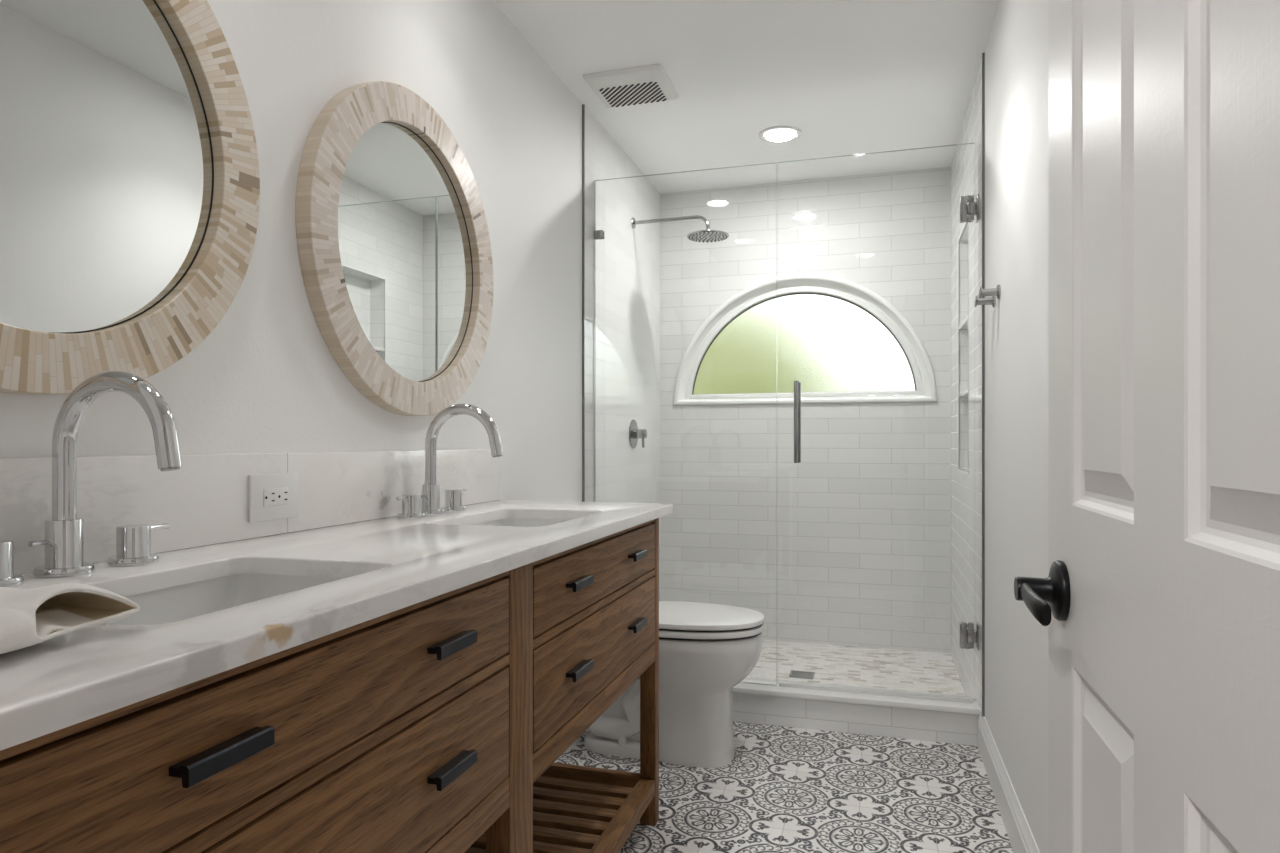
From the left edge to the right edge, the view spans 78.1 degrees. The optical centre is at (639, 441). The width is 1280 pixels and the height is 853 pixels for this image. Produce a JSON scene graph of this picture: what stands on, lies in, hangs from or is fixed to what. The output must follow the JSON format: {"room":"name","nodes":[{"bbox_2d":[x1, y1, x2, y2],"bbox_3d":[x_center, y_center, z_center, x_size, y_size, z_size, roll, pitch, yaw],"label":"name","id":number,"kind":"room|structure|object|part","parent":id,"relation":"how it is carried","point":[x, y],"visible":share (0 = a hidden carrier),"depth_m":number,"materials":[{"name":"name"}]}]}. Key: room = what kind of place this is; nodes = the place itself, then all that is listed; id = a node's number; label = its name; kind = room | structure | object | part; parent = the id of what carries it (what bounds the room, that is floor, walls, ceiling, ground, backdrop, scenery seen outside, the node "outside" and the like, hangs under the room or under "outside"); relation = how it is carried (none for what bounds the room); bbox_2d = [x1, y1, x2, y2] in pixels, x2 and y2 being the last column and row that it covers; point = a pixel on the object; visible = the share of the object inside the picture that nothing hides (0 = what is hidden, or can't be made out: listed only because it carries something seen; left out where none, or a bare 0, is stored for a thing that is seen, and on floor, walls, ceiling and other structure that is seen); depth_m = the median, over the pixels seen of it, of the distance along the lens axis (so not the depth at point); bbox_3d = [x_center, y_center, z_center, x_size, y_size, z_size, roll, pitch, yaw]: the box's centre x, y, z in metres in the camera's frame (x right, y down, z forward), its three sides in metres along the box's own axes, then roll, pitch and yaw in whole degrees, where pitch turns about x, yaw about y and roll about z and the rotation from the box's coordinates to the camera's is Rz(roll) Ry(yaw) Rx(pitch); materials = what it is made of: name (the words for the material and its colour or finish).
{"room":"bathroom","nodes":[
{"label":"bathroom","id":0,"kind":"room"},
{"bbox_2d":[0,0,581,501],"bbox_3d":[-0.493,-0.104,2.466,0.100,2.500,4.150,0,0,16],"label":"wall","id":1,"kind":"structure","parent":0,"point":[266,379],"depth_m":1.86,"materials":[{"name":"white paint"}]},
{"bbox_2d":[0,0,259,394],"bbox_3d":[-0.831,-0.464,1.079,0.036,0.798,0.798,0,0,16],"label":"round mirror","id":2,"kind":"object","parent":1,"relation":"attached to","point":[130,178],"visible":0.93,"depth_m":1.20,"materials":[{"name":"beige wood"}]},
{"bbox_2d":[0,0,212,332],"bbox_3d":[-0.837,-0.464,1.081,0.004,0.640,0.640,0,0,16],"label":"mirror glass","id":3,"kind":"object","parent":2,"relation":"attached to","point":[106,116],"depth_m":1.18,"materials":[{"name":"silver metal"}]},
{"bbox_2d":[0,449,498,573],"bbox_3d":[-0.711,0.100,1.516,0.019,0.157,1.905,0,0,16],"label":"backsplash","id":4,"kind":"structure","parent":1,"relation":"attached to","point":[204,502],"depth_m":1.37,"materials":[{"name":"white stone"}]},
{"bbox_2d":[248,473,297,522],"bbox_3d":[-0.698,0.105,1.509,0.010,0.088,0.125,0,0,16],"label":"wall outlet","id":5,"kind":"object","parent":4,"relation":"attached to","point":[270,496],"visible":1,"depth_m":1.50,"materials":[{"name":"white plastic"}]},
{"bbox_2d":[295,81,492,415],"bbox_3d":[-0.566,-0.464,1.974,0.036,0.798,0.798,0,0,16],"label":"round mirror","id":6,"kind":"object","parent":1,"relation":"attached to","point":[392,233],"visible":1,"depth_m":1.89,"materials":[{"name":"beige wood"}]},
{"bbox_2d":[338,123,471,380],"bbox_3d":[-0.573,-0.464,1.976,0.004,0.640,0.640,0,0,16],"label":"mirror glass","id":7,"kind":"object","parent":6,"relation":"attached to","point":[405,226],"depth_m":1.95,"materials":[{"name":"silver metal"}]},
{"bbox_2d":[582,104,584,501],"bbox_3d":[-0.227,-0.134,3.171,0.010,2.440,0.006,0,0,16],"label":"trim","id":8,"kind":"structure","parent":1,"relation":"attached to","point":[583,105],"depth_m":3.17,"materials":[{"name":"metal"}]},
{"bbox_2d":[585,106,659,600],"bbox_3d":[-0.060,-0.134,3.740,0.007,2.440,1.180,0,0,16],"label":"wall tile","id":9,"kind":"structure","parent":1,"relation":"attached to","point":[627,258],"depth_m":3.60,"materials":[{"name":"white tile"}]},
{"bbox_2d":[629,419,646,447],"bbox_3d":[-0.002,-0.038,3.809,0.066,0.140,0.140,0,0,16],"label":"shower valve","id":10,"kind":"object","parent":9,"relation":"attached to","point":[635,433],"visible":1,"depth_m":3.79,"materials":[{"name":"grey metal"}]},
{"bbox_3d":[0.001,-0.038,3.808,0.058,0.045,0.045,0,0,16],"label":"knob","id":11,"kind":"part","parent":10,"relation":"part of","materials":[{"name":"grey metal"}]},
{"bbox_2d":[631,215,728,242],"bbox_3d":[0.189,-1.020,3.745,0.469,0.126,0.198,0,0,16],"label":"shower","id":12,"kind":"object","parent":9,"relation":"attached to","point":[707,235],"visible":1,"depth_m":3.72,"materials":[{"name":"grey metal"}]},
{"bbox_3d":[0.149,-1.025,3.756,0.371,0.086,0.017,0,0,16],"label":"arm","id":13,"kind":"part","parent":12,"relation":"part of","materials":[{"name":"grey metal"}]},
{"bbox_2d":[492,0,999,192],"bbox_3d":[0.268,-1.394,2.241,1.687,0.080,4.150,0,0,16],"label":"ceiling","id":14,"kind":"structure","parent":0,"point":[854,76],"depth_m":2.92,"materials":[{"name":"white paint"}]},
{"bbox_2d":[583,64,677,107],"bbox_3d":[-0.032,-1.344,3.000,0.298,0.020,0.276,0,0,16],"label":"exhaust fan","id":15,"kind":"object","parent":14,"relation":"attached to","point":[645,84],"visible":1,"depth_m":2.96,"materials":[{"name":"white plastic"}]},
{"bbox_2d":[759,126,801,142],"bbox_3d":[0.616,-1.349,3.474,0.187,0.010,0.187,0,0,16],"label":"recessed light","id":16,"kind":"object","parent":14,"relation":"in","point":[776,134],"visible":1,"depth_m":3.46,"materials":[{"name":"white paint"}]},
{"bbox_2d":[555,721,1013,852],"bbox_3d":[0.098,1.116,1.665,1.687,0.060,2.950,0,0,16],"label":"floor","id":17,"kind":"structure","parent":0,"point":[783,789],"depth_m":2.41,"materials":[{"name":"tile"}]},
{"bbox_2d":[0,518,658,852],"bbox_3d":[-0.438,0.646,1.451,0.528,0.880,1.845,0,0,16],"label":"vanity cabinet","id":18,"kind":"object","parent":17,"relation":"on","point":[442,723],"visible":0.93,"depth_m":1.03,"materials":[{"name":"brown wood"}]},
{"bbox_3d":[-0.386,0.290,0.735,0.022,0.018,0.102,0,0,16],"label":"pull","id":19,"kind":"part","parent":18,"relation":"part of","materials":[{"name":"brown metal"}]},
{"bbox_3d":[-0.348,0.293,0.941,0.022,0.126,0.825,0,0,16],"label":"drawer","id":20,"kind":"part","parent":18,"relation":"part of","materials":[{"name":"brown wood"}]},
{"bbox_3d":[-0.349,0.215,0.941,0.022,0.020,0.833,0,0,16],"label":"rail","id":21,"kind":"part","parent":18,"relation":"part of","materials":[{"name":"brown wood"}]},
{"bbox_3d":[-0.349,0.368,0.941,0.022,0.017,0.833,0,0,16],"label":"divider rail","id":22,"kind":"part","parent":18,"relation":"part of","materials":[{"name":"brown wood"}]},
{"bbox_2d":[0,500,672,750],"bbox_3d":[-0.447,0.192,1.444,0.564,0.026,1.917,0,0,16],"label":"countertop","id":23,"kind":"structure","parent":18,"relation":"on","point":[386,565],"depth_m":0.99,"materials":[{"name":"white stone"}]},
{"bbox_2d":[0,583,139,653],"bbox_3d":[-0.597,0.152,0.557,0.167,0.047,0.450,0,0,16],"label":"hand towel","id":24,"kind":"object","parent":23,"relation":"on","point":[31,616],"visible":1,"depth_m":0.71,"materials":[{"name":"beige fabric"}]},
{"bbox_2d":[0,371,181,587],"bbox_3d":[-0.761,0.042,1.051,0.248,0.272,0.251,0,0,-34],"label":"bathroom faucet","id":25,"kind":"object","parent":23,"relation":"on","point":[63,542],"visible":1,"depth_m":1.05,"materials":[{"name":"silver metal"}]},
{"bbox_3d":[-0.801,0.151,0.976,0.064,0.055,0.064,0,0,16],"label":"handle","id":26,"kind":"part","parent":25,"relation":"part of","materials":[{"name":"silver metal"}]},
{"bbox_3d":[-0.794,0.134,1.044,0.008,0.008,0.023,0,0,16],"label":"lift rod","id":27,"kind":"part","parent":25,"relation":"part of","materials":[{"name":"silver metal"}]},
{"bbox_3d":[-0.694,0.008,1.046,0.209,0.203,0.028,0,0,16],"label":"spout","id":28,"kind":"part","parent":25,"relation":"part of","materials":[{"name":"silver metal"}]},
{"bbox_3d":[-0.746,0.151,1.163,0.064,0.055,0.064,0,0,16],"label":"handle","id":29,"kind":"part","parent":25,"relation":"part of","materials":[{"name":"silver metal"}]},
{"bbox_3d":[-0.735,0.130,1.200,0.009,0.010,0.040,0,0,16],"label":"lever","id":30,"kind":"part","parent":25,"relation":"part of","materials":[{"name":"silver metal"}]},
{"bbox_2d":[107,573,343,625],"bbox_3d":[-0.548,0.281,1.003,0.325,0.150,0.455,0,0,16],"label":"undermount sink","id":31,"kind":"object","parent":23,"relation":"in","point":[190,600],"visible":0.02,"depth_m":1.19,"materials":[{"name":"white ceramic"}]},
{"bbox_2d":[396,403,502,518],"bbox_3d":[-0.498,0.042,1.938,0.248,0.272,0.251,0,0,-34],"label":"bathroom faucet","id":32,"kind":"object","parent":23,"relation":"on","point":[411,503],"visible":1,"depth_m":1.94,"materials":[{"name":"metal"}]},
{"bbox_3d":[-0.550,0.130,1.827,0.009,0.010,0.040,0,0,16],"label":"lever","id":33,"kind":"part","parent":32,"relation":"part of","materials":[{"name":"silver metal"}]},
{"bbox_3d":[-0.539,0.151,1.863,0.064,0.055,0.064,0,0,16],"label":"handle","id":34,"kind":"part","parent":32,"relation":"part of","materials":[{"name":"silver metal"}]},
{"bbox_3d":[-0.484,0.151,2.051,0.064,0.055,0.064,0,0,16],"label":"handle","id":35,"kind":"part","parent":32,"relation":"part of","materials":[{"name":"silver metal"}]},
{"bbox_3d":[-0.432,0.008,1.934,0.209,0.203,0.028,0,0,16],"label":"spout","id":36,"kind":"part","parent":32,"relation":"part of","materials":[{"name":"silver metal"}]},
{"bbox_2d":[473,518,567,526],"bbox_3d":[-0.285,0.281,1.892,0.325,0.150,0.455,0,0,16],"label":"undermount sink","id":37,"kind":"object","parent":23,"relation":"in","point":[515,522],"visible":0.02,"depth_m":2.11,"materials":[{"name":"white ceramic"}]},
{"bbox_3d":[-0.348,0.472,0.941,0.022,0.183,0.825,0,0,16],"label":"drawer","id":38,"kind":"part","parent":18,"relation":"part of","materials":[{"name":"brown wood"}]},
{"bbox_3d":[-0.268,0.470,1.134,0.022,0.018,0.102,0,0,16],"label":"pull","id":39,"kind":"part","parent":18,"relation":"part of","materials":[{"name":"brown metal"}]},
{"bbox_3d":[-0.268,0.290,1.134,0.022,0.018,0.102,0,0,16],"label":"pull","id":40,"kind":"part","parent":18,"relation":"part of","materials":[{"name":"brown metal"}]},
{"bbox_3d":[-0.349,0.593,0.941,0.022,0.052,0.833,0,0,16],"label":"rail","id":41,"kind":"part","parent":18,"relation":"part of","materials":[{"name":"brown wood"}]},
{"bbox_3d":[-0.228,0.646,1.389,0.045,0.880,0.095,0,0,16],"label":"leg","id":42,"kind":"part","parent":18,"relation":"part of","materials":[{"name":"brown wood"}]},
{"bbox_3d":[-0.123,0.470,1.625,0.022,0.018,0.102,0,0,16],"label":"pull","id":43,"kind":"part","parent":18,"relation":"part of","materials":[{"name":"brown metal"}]},
{"bbox_3d":[-0.123,0.290,1.625,0.022,0.018,0.102,0,0,16],"label":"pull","id":44,"kind":"part","parent":18,"relation":"part of","materials":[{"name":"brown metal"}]},
{"bbox_3d":[-0.086,0.215,1.832,0.022,0.020,0.835,0,0,16],"label":"rail","id":45,"kind":"part","parent":18,"relation":"part of","materials":[{"name":"brown wood"}]},
{"bbox_3d":[-0.085,0.472,1.832,0.022,0.183,0.827,0,0,16],"label":"drawer","id":46,"kind":"part","parent":18,"relation":"part of","materials":[{"name":"brown wood"}]},
{"bbox_3d":[-0.085,0.293,1.832,0.022,0.126,0.827,0,0,16],"label":"drawer","id":47,"kind":"part","parent":18,"relation":"part of","materials":[{"name":"brown wood"}]},
{"bbox_3d":[-0.086,0.368,1.832,0.022,0.017,0.835,0,0,16],"label":"divider rail","id":48,"kind":"part","parent":18,"relation":"part of","materials":[{"name":"brown wood"}]},
{"bbox_3d":[-0.086,0.593,1.832,0.022,0.052,0.835,0,0,16],"label":"rail","id":49,"kind":"part","parent":18,"relation":"part of","materials":[{"name":"brown wood"}]},
{"bbox_3d":[-0.097,0.977,1.835,0.044,0.043,0.835,0,0,16],"label":"shelf rail","id":50,"kind":"part","parent":18,"relation":"part of","materials":[{"name":"brown wood"}]},
{"bbox_3d":[-0.005,0.470,2.026,0.022,0.018,0.102,0,0,16],"label":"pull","id":51,"kind":"part","parent":18,"relation":"part of","materials":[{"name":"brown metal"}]},
{"bbox_3d":[-0.005,0.290,2.026,0.022,0.018,0.102,0,0,16],"label":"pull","id":52,"kind":"part","parent":18,"relation":"part of","materials":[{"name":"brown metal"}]},
{"bbox_3d":[0.027,0.646,2.255,0.045,0.880,0.040,0,0,16],"label":"leg","id":53,"kind":"part","parent":18,"relation":"part of","materials":[{"name":"brown wood"}]},
{"bbox_2d":[584,601,763,767],"bbox_3d":[0.062,0.690,2.797,0.752,0.792,0.468,0,0,16],"label":"toilet","id":54,"kind":"object","parent":17,"relation":"on","point":[706,650],"visible":0.57,"depth_m":2.64,"materials":[{"name":"white ceramic"}]},
{"bbox_3d":[0.185,0.634,2.761,0.492,0.022,0.374,0,0,16],"label":"seat","id":55,"kind":"part","parent":54,"relation":"part of","materials":[{"name":"white plastic"}]},
{"bbox_3d":[0.182,0.604,2.762,0.502,0.024,0.376,0,0,16],"label":"lid","id":56,"kind":"part","parent":54,"relation":"part of","materials":[{"name":"white plastic"}]},
{"bbox_2d":[732,677,980,745],"bbox_3d":[0.519,1.018,3.082,1.491,0.136,0.145,0,0,16],"label":"shower curb","id":57,"kind":"object","parent":17,"relation":"on","point":[953,722],"visible":0.52,"depth_m":2.94,"materials":[{"name":"tile"}]},
{"bbox_2d":[594,162,776,685],"bbox_3d":[0.172,-0.069,3.182,0.750,2.036,0.025,0,0,16],"label":"fixed glass panel","id":58,"kind":"object","parent":57,"relation":"on","point":[598,234],"visible":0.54,"depth_m":3.10,"materials":[{"name":"glass"}]},
{"bbox_2d":[660,167,950,652],"bbox_3d":[0.839,-0.104,4.163,1.493,2.500,0.140,0,0,16],"label":"wall","id":59,"kind":"structure","parent":0,"point":[864,515],"depth_m":4.07,"materials":[{"name":"tile"}]},
{"bbox_2d":[674,274,935,404],"bbox_3d":[0.831,-0.533,4.113,1.336,0.668,0.068,0,0,16],"label":"window","id":60,"kind":"structure","parent":59,"relation":"in","point":[841,340],"depth_m":4.12,"materials":[{"name":"glass"}]},
{"bbox_3d":[0.840,-0.517,4.143,1.163,0.532,0.006,0,0,16],"label":"pane","id":61,"kind":"part","parent":60,"relation":"part of","materials":[{"name":"clear glass"}]},
{"bbox_2d":[959,315,967,329],"bbox_3d":[1.415,-0.506,3.328,0.094,0.018,0.365,0,0,16],"label":"shelf","id":62,"kind":"object","parent":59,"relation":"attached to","point":[963,325],"depth_m":3.40,"materials":[{"name":"white stone"}]},
{"bbox_2d":[959,389,967,396],"bbox_3d":[1.415,-0.206,3.328,0.094,0.018,0.365,0,0,16],"label":"shelf","id":63,"kind":"object","parent":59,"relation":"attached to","point":[962,392],"depth_m":3.42,"materials":[{"name":"white stone"}]},
{"bbox_2d":[747,640,965,695],"bbox_3d":[0.669,1.093,3.587,1.493,0.106,1.060,0,0,16],"label":"floor","id":64,"kind":"structure","parent":0,"point":[867,667],"depth_m":3.65,"materials":[{"name":"tile"}]},
{"bbox_2d":[789,670,814,678],"bbox_3d":[0.722,1.038,3.522,0.106,0.003,0.106,0,0,16],"label":"shower drain","id":65,"kind":"object","parent":64,"relation":"on","point":[793,674],"visible":1,"depth_m":3.52,"materials":[{"name":"metal"}]},
{"bbox_2d":[985,0,1047,852],"bbox_3d":[0.855,-0.104,1.379,0.114,2.500,2.830,0,0,16],"label":"wall","id":66,"kind":"structure","parent":0,"point":[1016,52],"depth_m":2.12,"materials":[{"name":"white paint"}]},
{"bbox_2d":[951,58,982,717],"bbox_3d":[1.414,-0.104,3.305,0.112,2.500,1.180,0,0,16],"label":"wall tile","id":67,"kind":"structure","parent":66,"relation":"attached to","point":[966,166],"depth_m":3.23,"materials":[{"name":"white tile"}]},
{"bbox_2d":[778,143,978,702],"bbox_3d":[0.882,-0.069,2.972,0.722,2.036,0.109,0,0,16],"label":"glass shower door","id":68,"kind":"structure","parent":67,"relation":"attached to","point":[969,208],"depth_m":2.92,"materials":[{"name":"clear glass"}]},
{"bbox_3d":[0.609,-0.075,3.053,0.019,0.313,0.109,0,0,16],"label":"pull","id":69,"kind":"part","parent":68,"relation":"part of","materials":[{"name":"metal"}]},
{"bbox_3d":[1.226,0.706,2.870,0.005,0.091,0.056,0,0,16],"label":"wall plate","id":70,"kind":"part","parent":68,"relation":"part of","materials":[{"name":"metal"}]},
{"bbox_3d":[1.226,-0.848,2.870,0.005,0.091,0.056,0,0,16],"label":"wall plate","id":71,"kind":"part","parent":68,"relation":"part of","materials":[{"name":"metal"}]},
{"bbox_3d":[1.369,-0.387,3.341,0.005,1.031,0.381,0,0,16],"label":"trim","id":72,"kind":"part","parent":67,"relation":"part of","materials":[{"name":"white tile"}]},
{"bbox_2d":[982,53,984,716],"bbox_3d":[1.196,-0.199,2.751,0.008,2.310,0.006,0,0,16],"label":"trim","id":73,"kind":"structure","parent":66,"relation":"attached to","point":[983,54],"depth_m":2.75,"materials":[{"name":"metal"}]},
{"bbox_2d":[974,296,995,307],"bbox_3d":[1.103,-0.450,2.526,0.060,0.044,0.044,0,0,16],"label":"robe hook","id":74,"kind":"object","parent":66,"relation":"attached to","point":[989,300],"visible":0.91,"depth_m":2.52,"materials":[{"name":"metal"}]},
{"bbox_2d":[978,285,1000,298],"bbox_3d":[1.074,-0.460,2.430,0.060,0.044,0.044,0,0,16],"label":"robe hook","id":75,"kind":"object","parent":66,"relation":"attached to","point":[996,292],"visible":1,"depth_m":2.42,"materials":[{"name":"metal"}]},
{"bbox_2d":[978,714,1039,852],"bbox_3d":[0.819,1.021,1.486,0.016,0.130,2.755,0,0,16],"label":"baseboard","id":76,"kind":"structure","parent":66,"relation":"attached to","point":[1019,833],"depth_m":2.25,"materials":[{"name":"white paint"}]},
{"bbox_3d":[-0.298,-0.134,0.312,1.493,2.440,0.130,0,0,16],"label":"wall","id":77,"kind":"structure","parent":0,"visible":0},
{"bbox_2d":[1014,0,1279,852],"bbox_3d":[0.381,0.060,0.593,0.084,2.028,0.777,0,0,16],"label":"door","id":78,"kind":"structure","parent":77,"relation":"in","point":[1158,601],"depth_m":0.57,"materials":[{"name":"white"}]},
{"bbox_3d":[0.420,0.172,0.846,0.015,0.027,0.116,0,0,16],"label":"lever","id":79,"kind":"part","parent":78,"relation":"part of","materials":[{"name":"black metal"}]},
{"bbox_3d":[0.452,0.167,0.893,0.049,0.067,0.067,0,0,16],"label":"handle","id":80,"kind":"part","parent":78,"relation":"part of","materials":[{"name":"black metal"}]}
]}

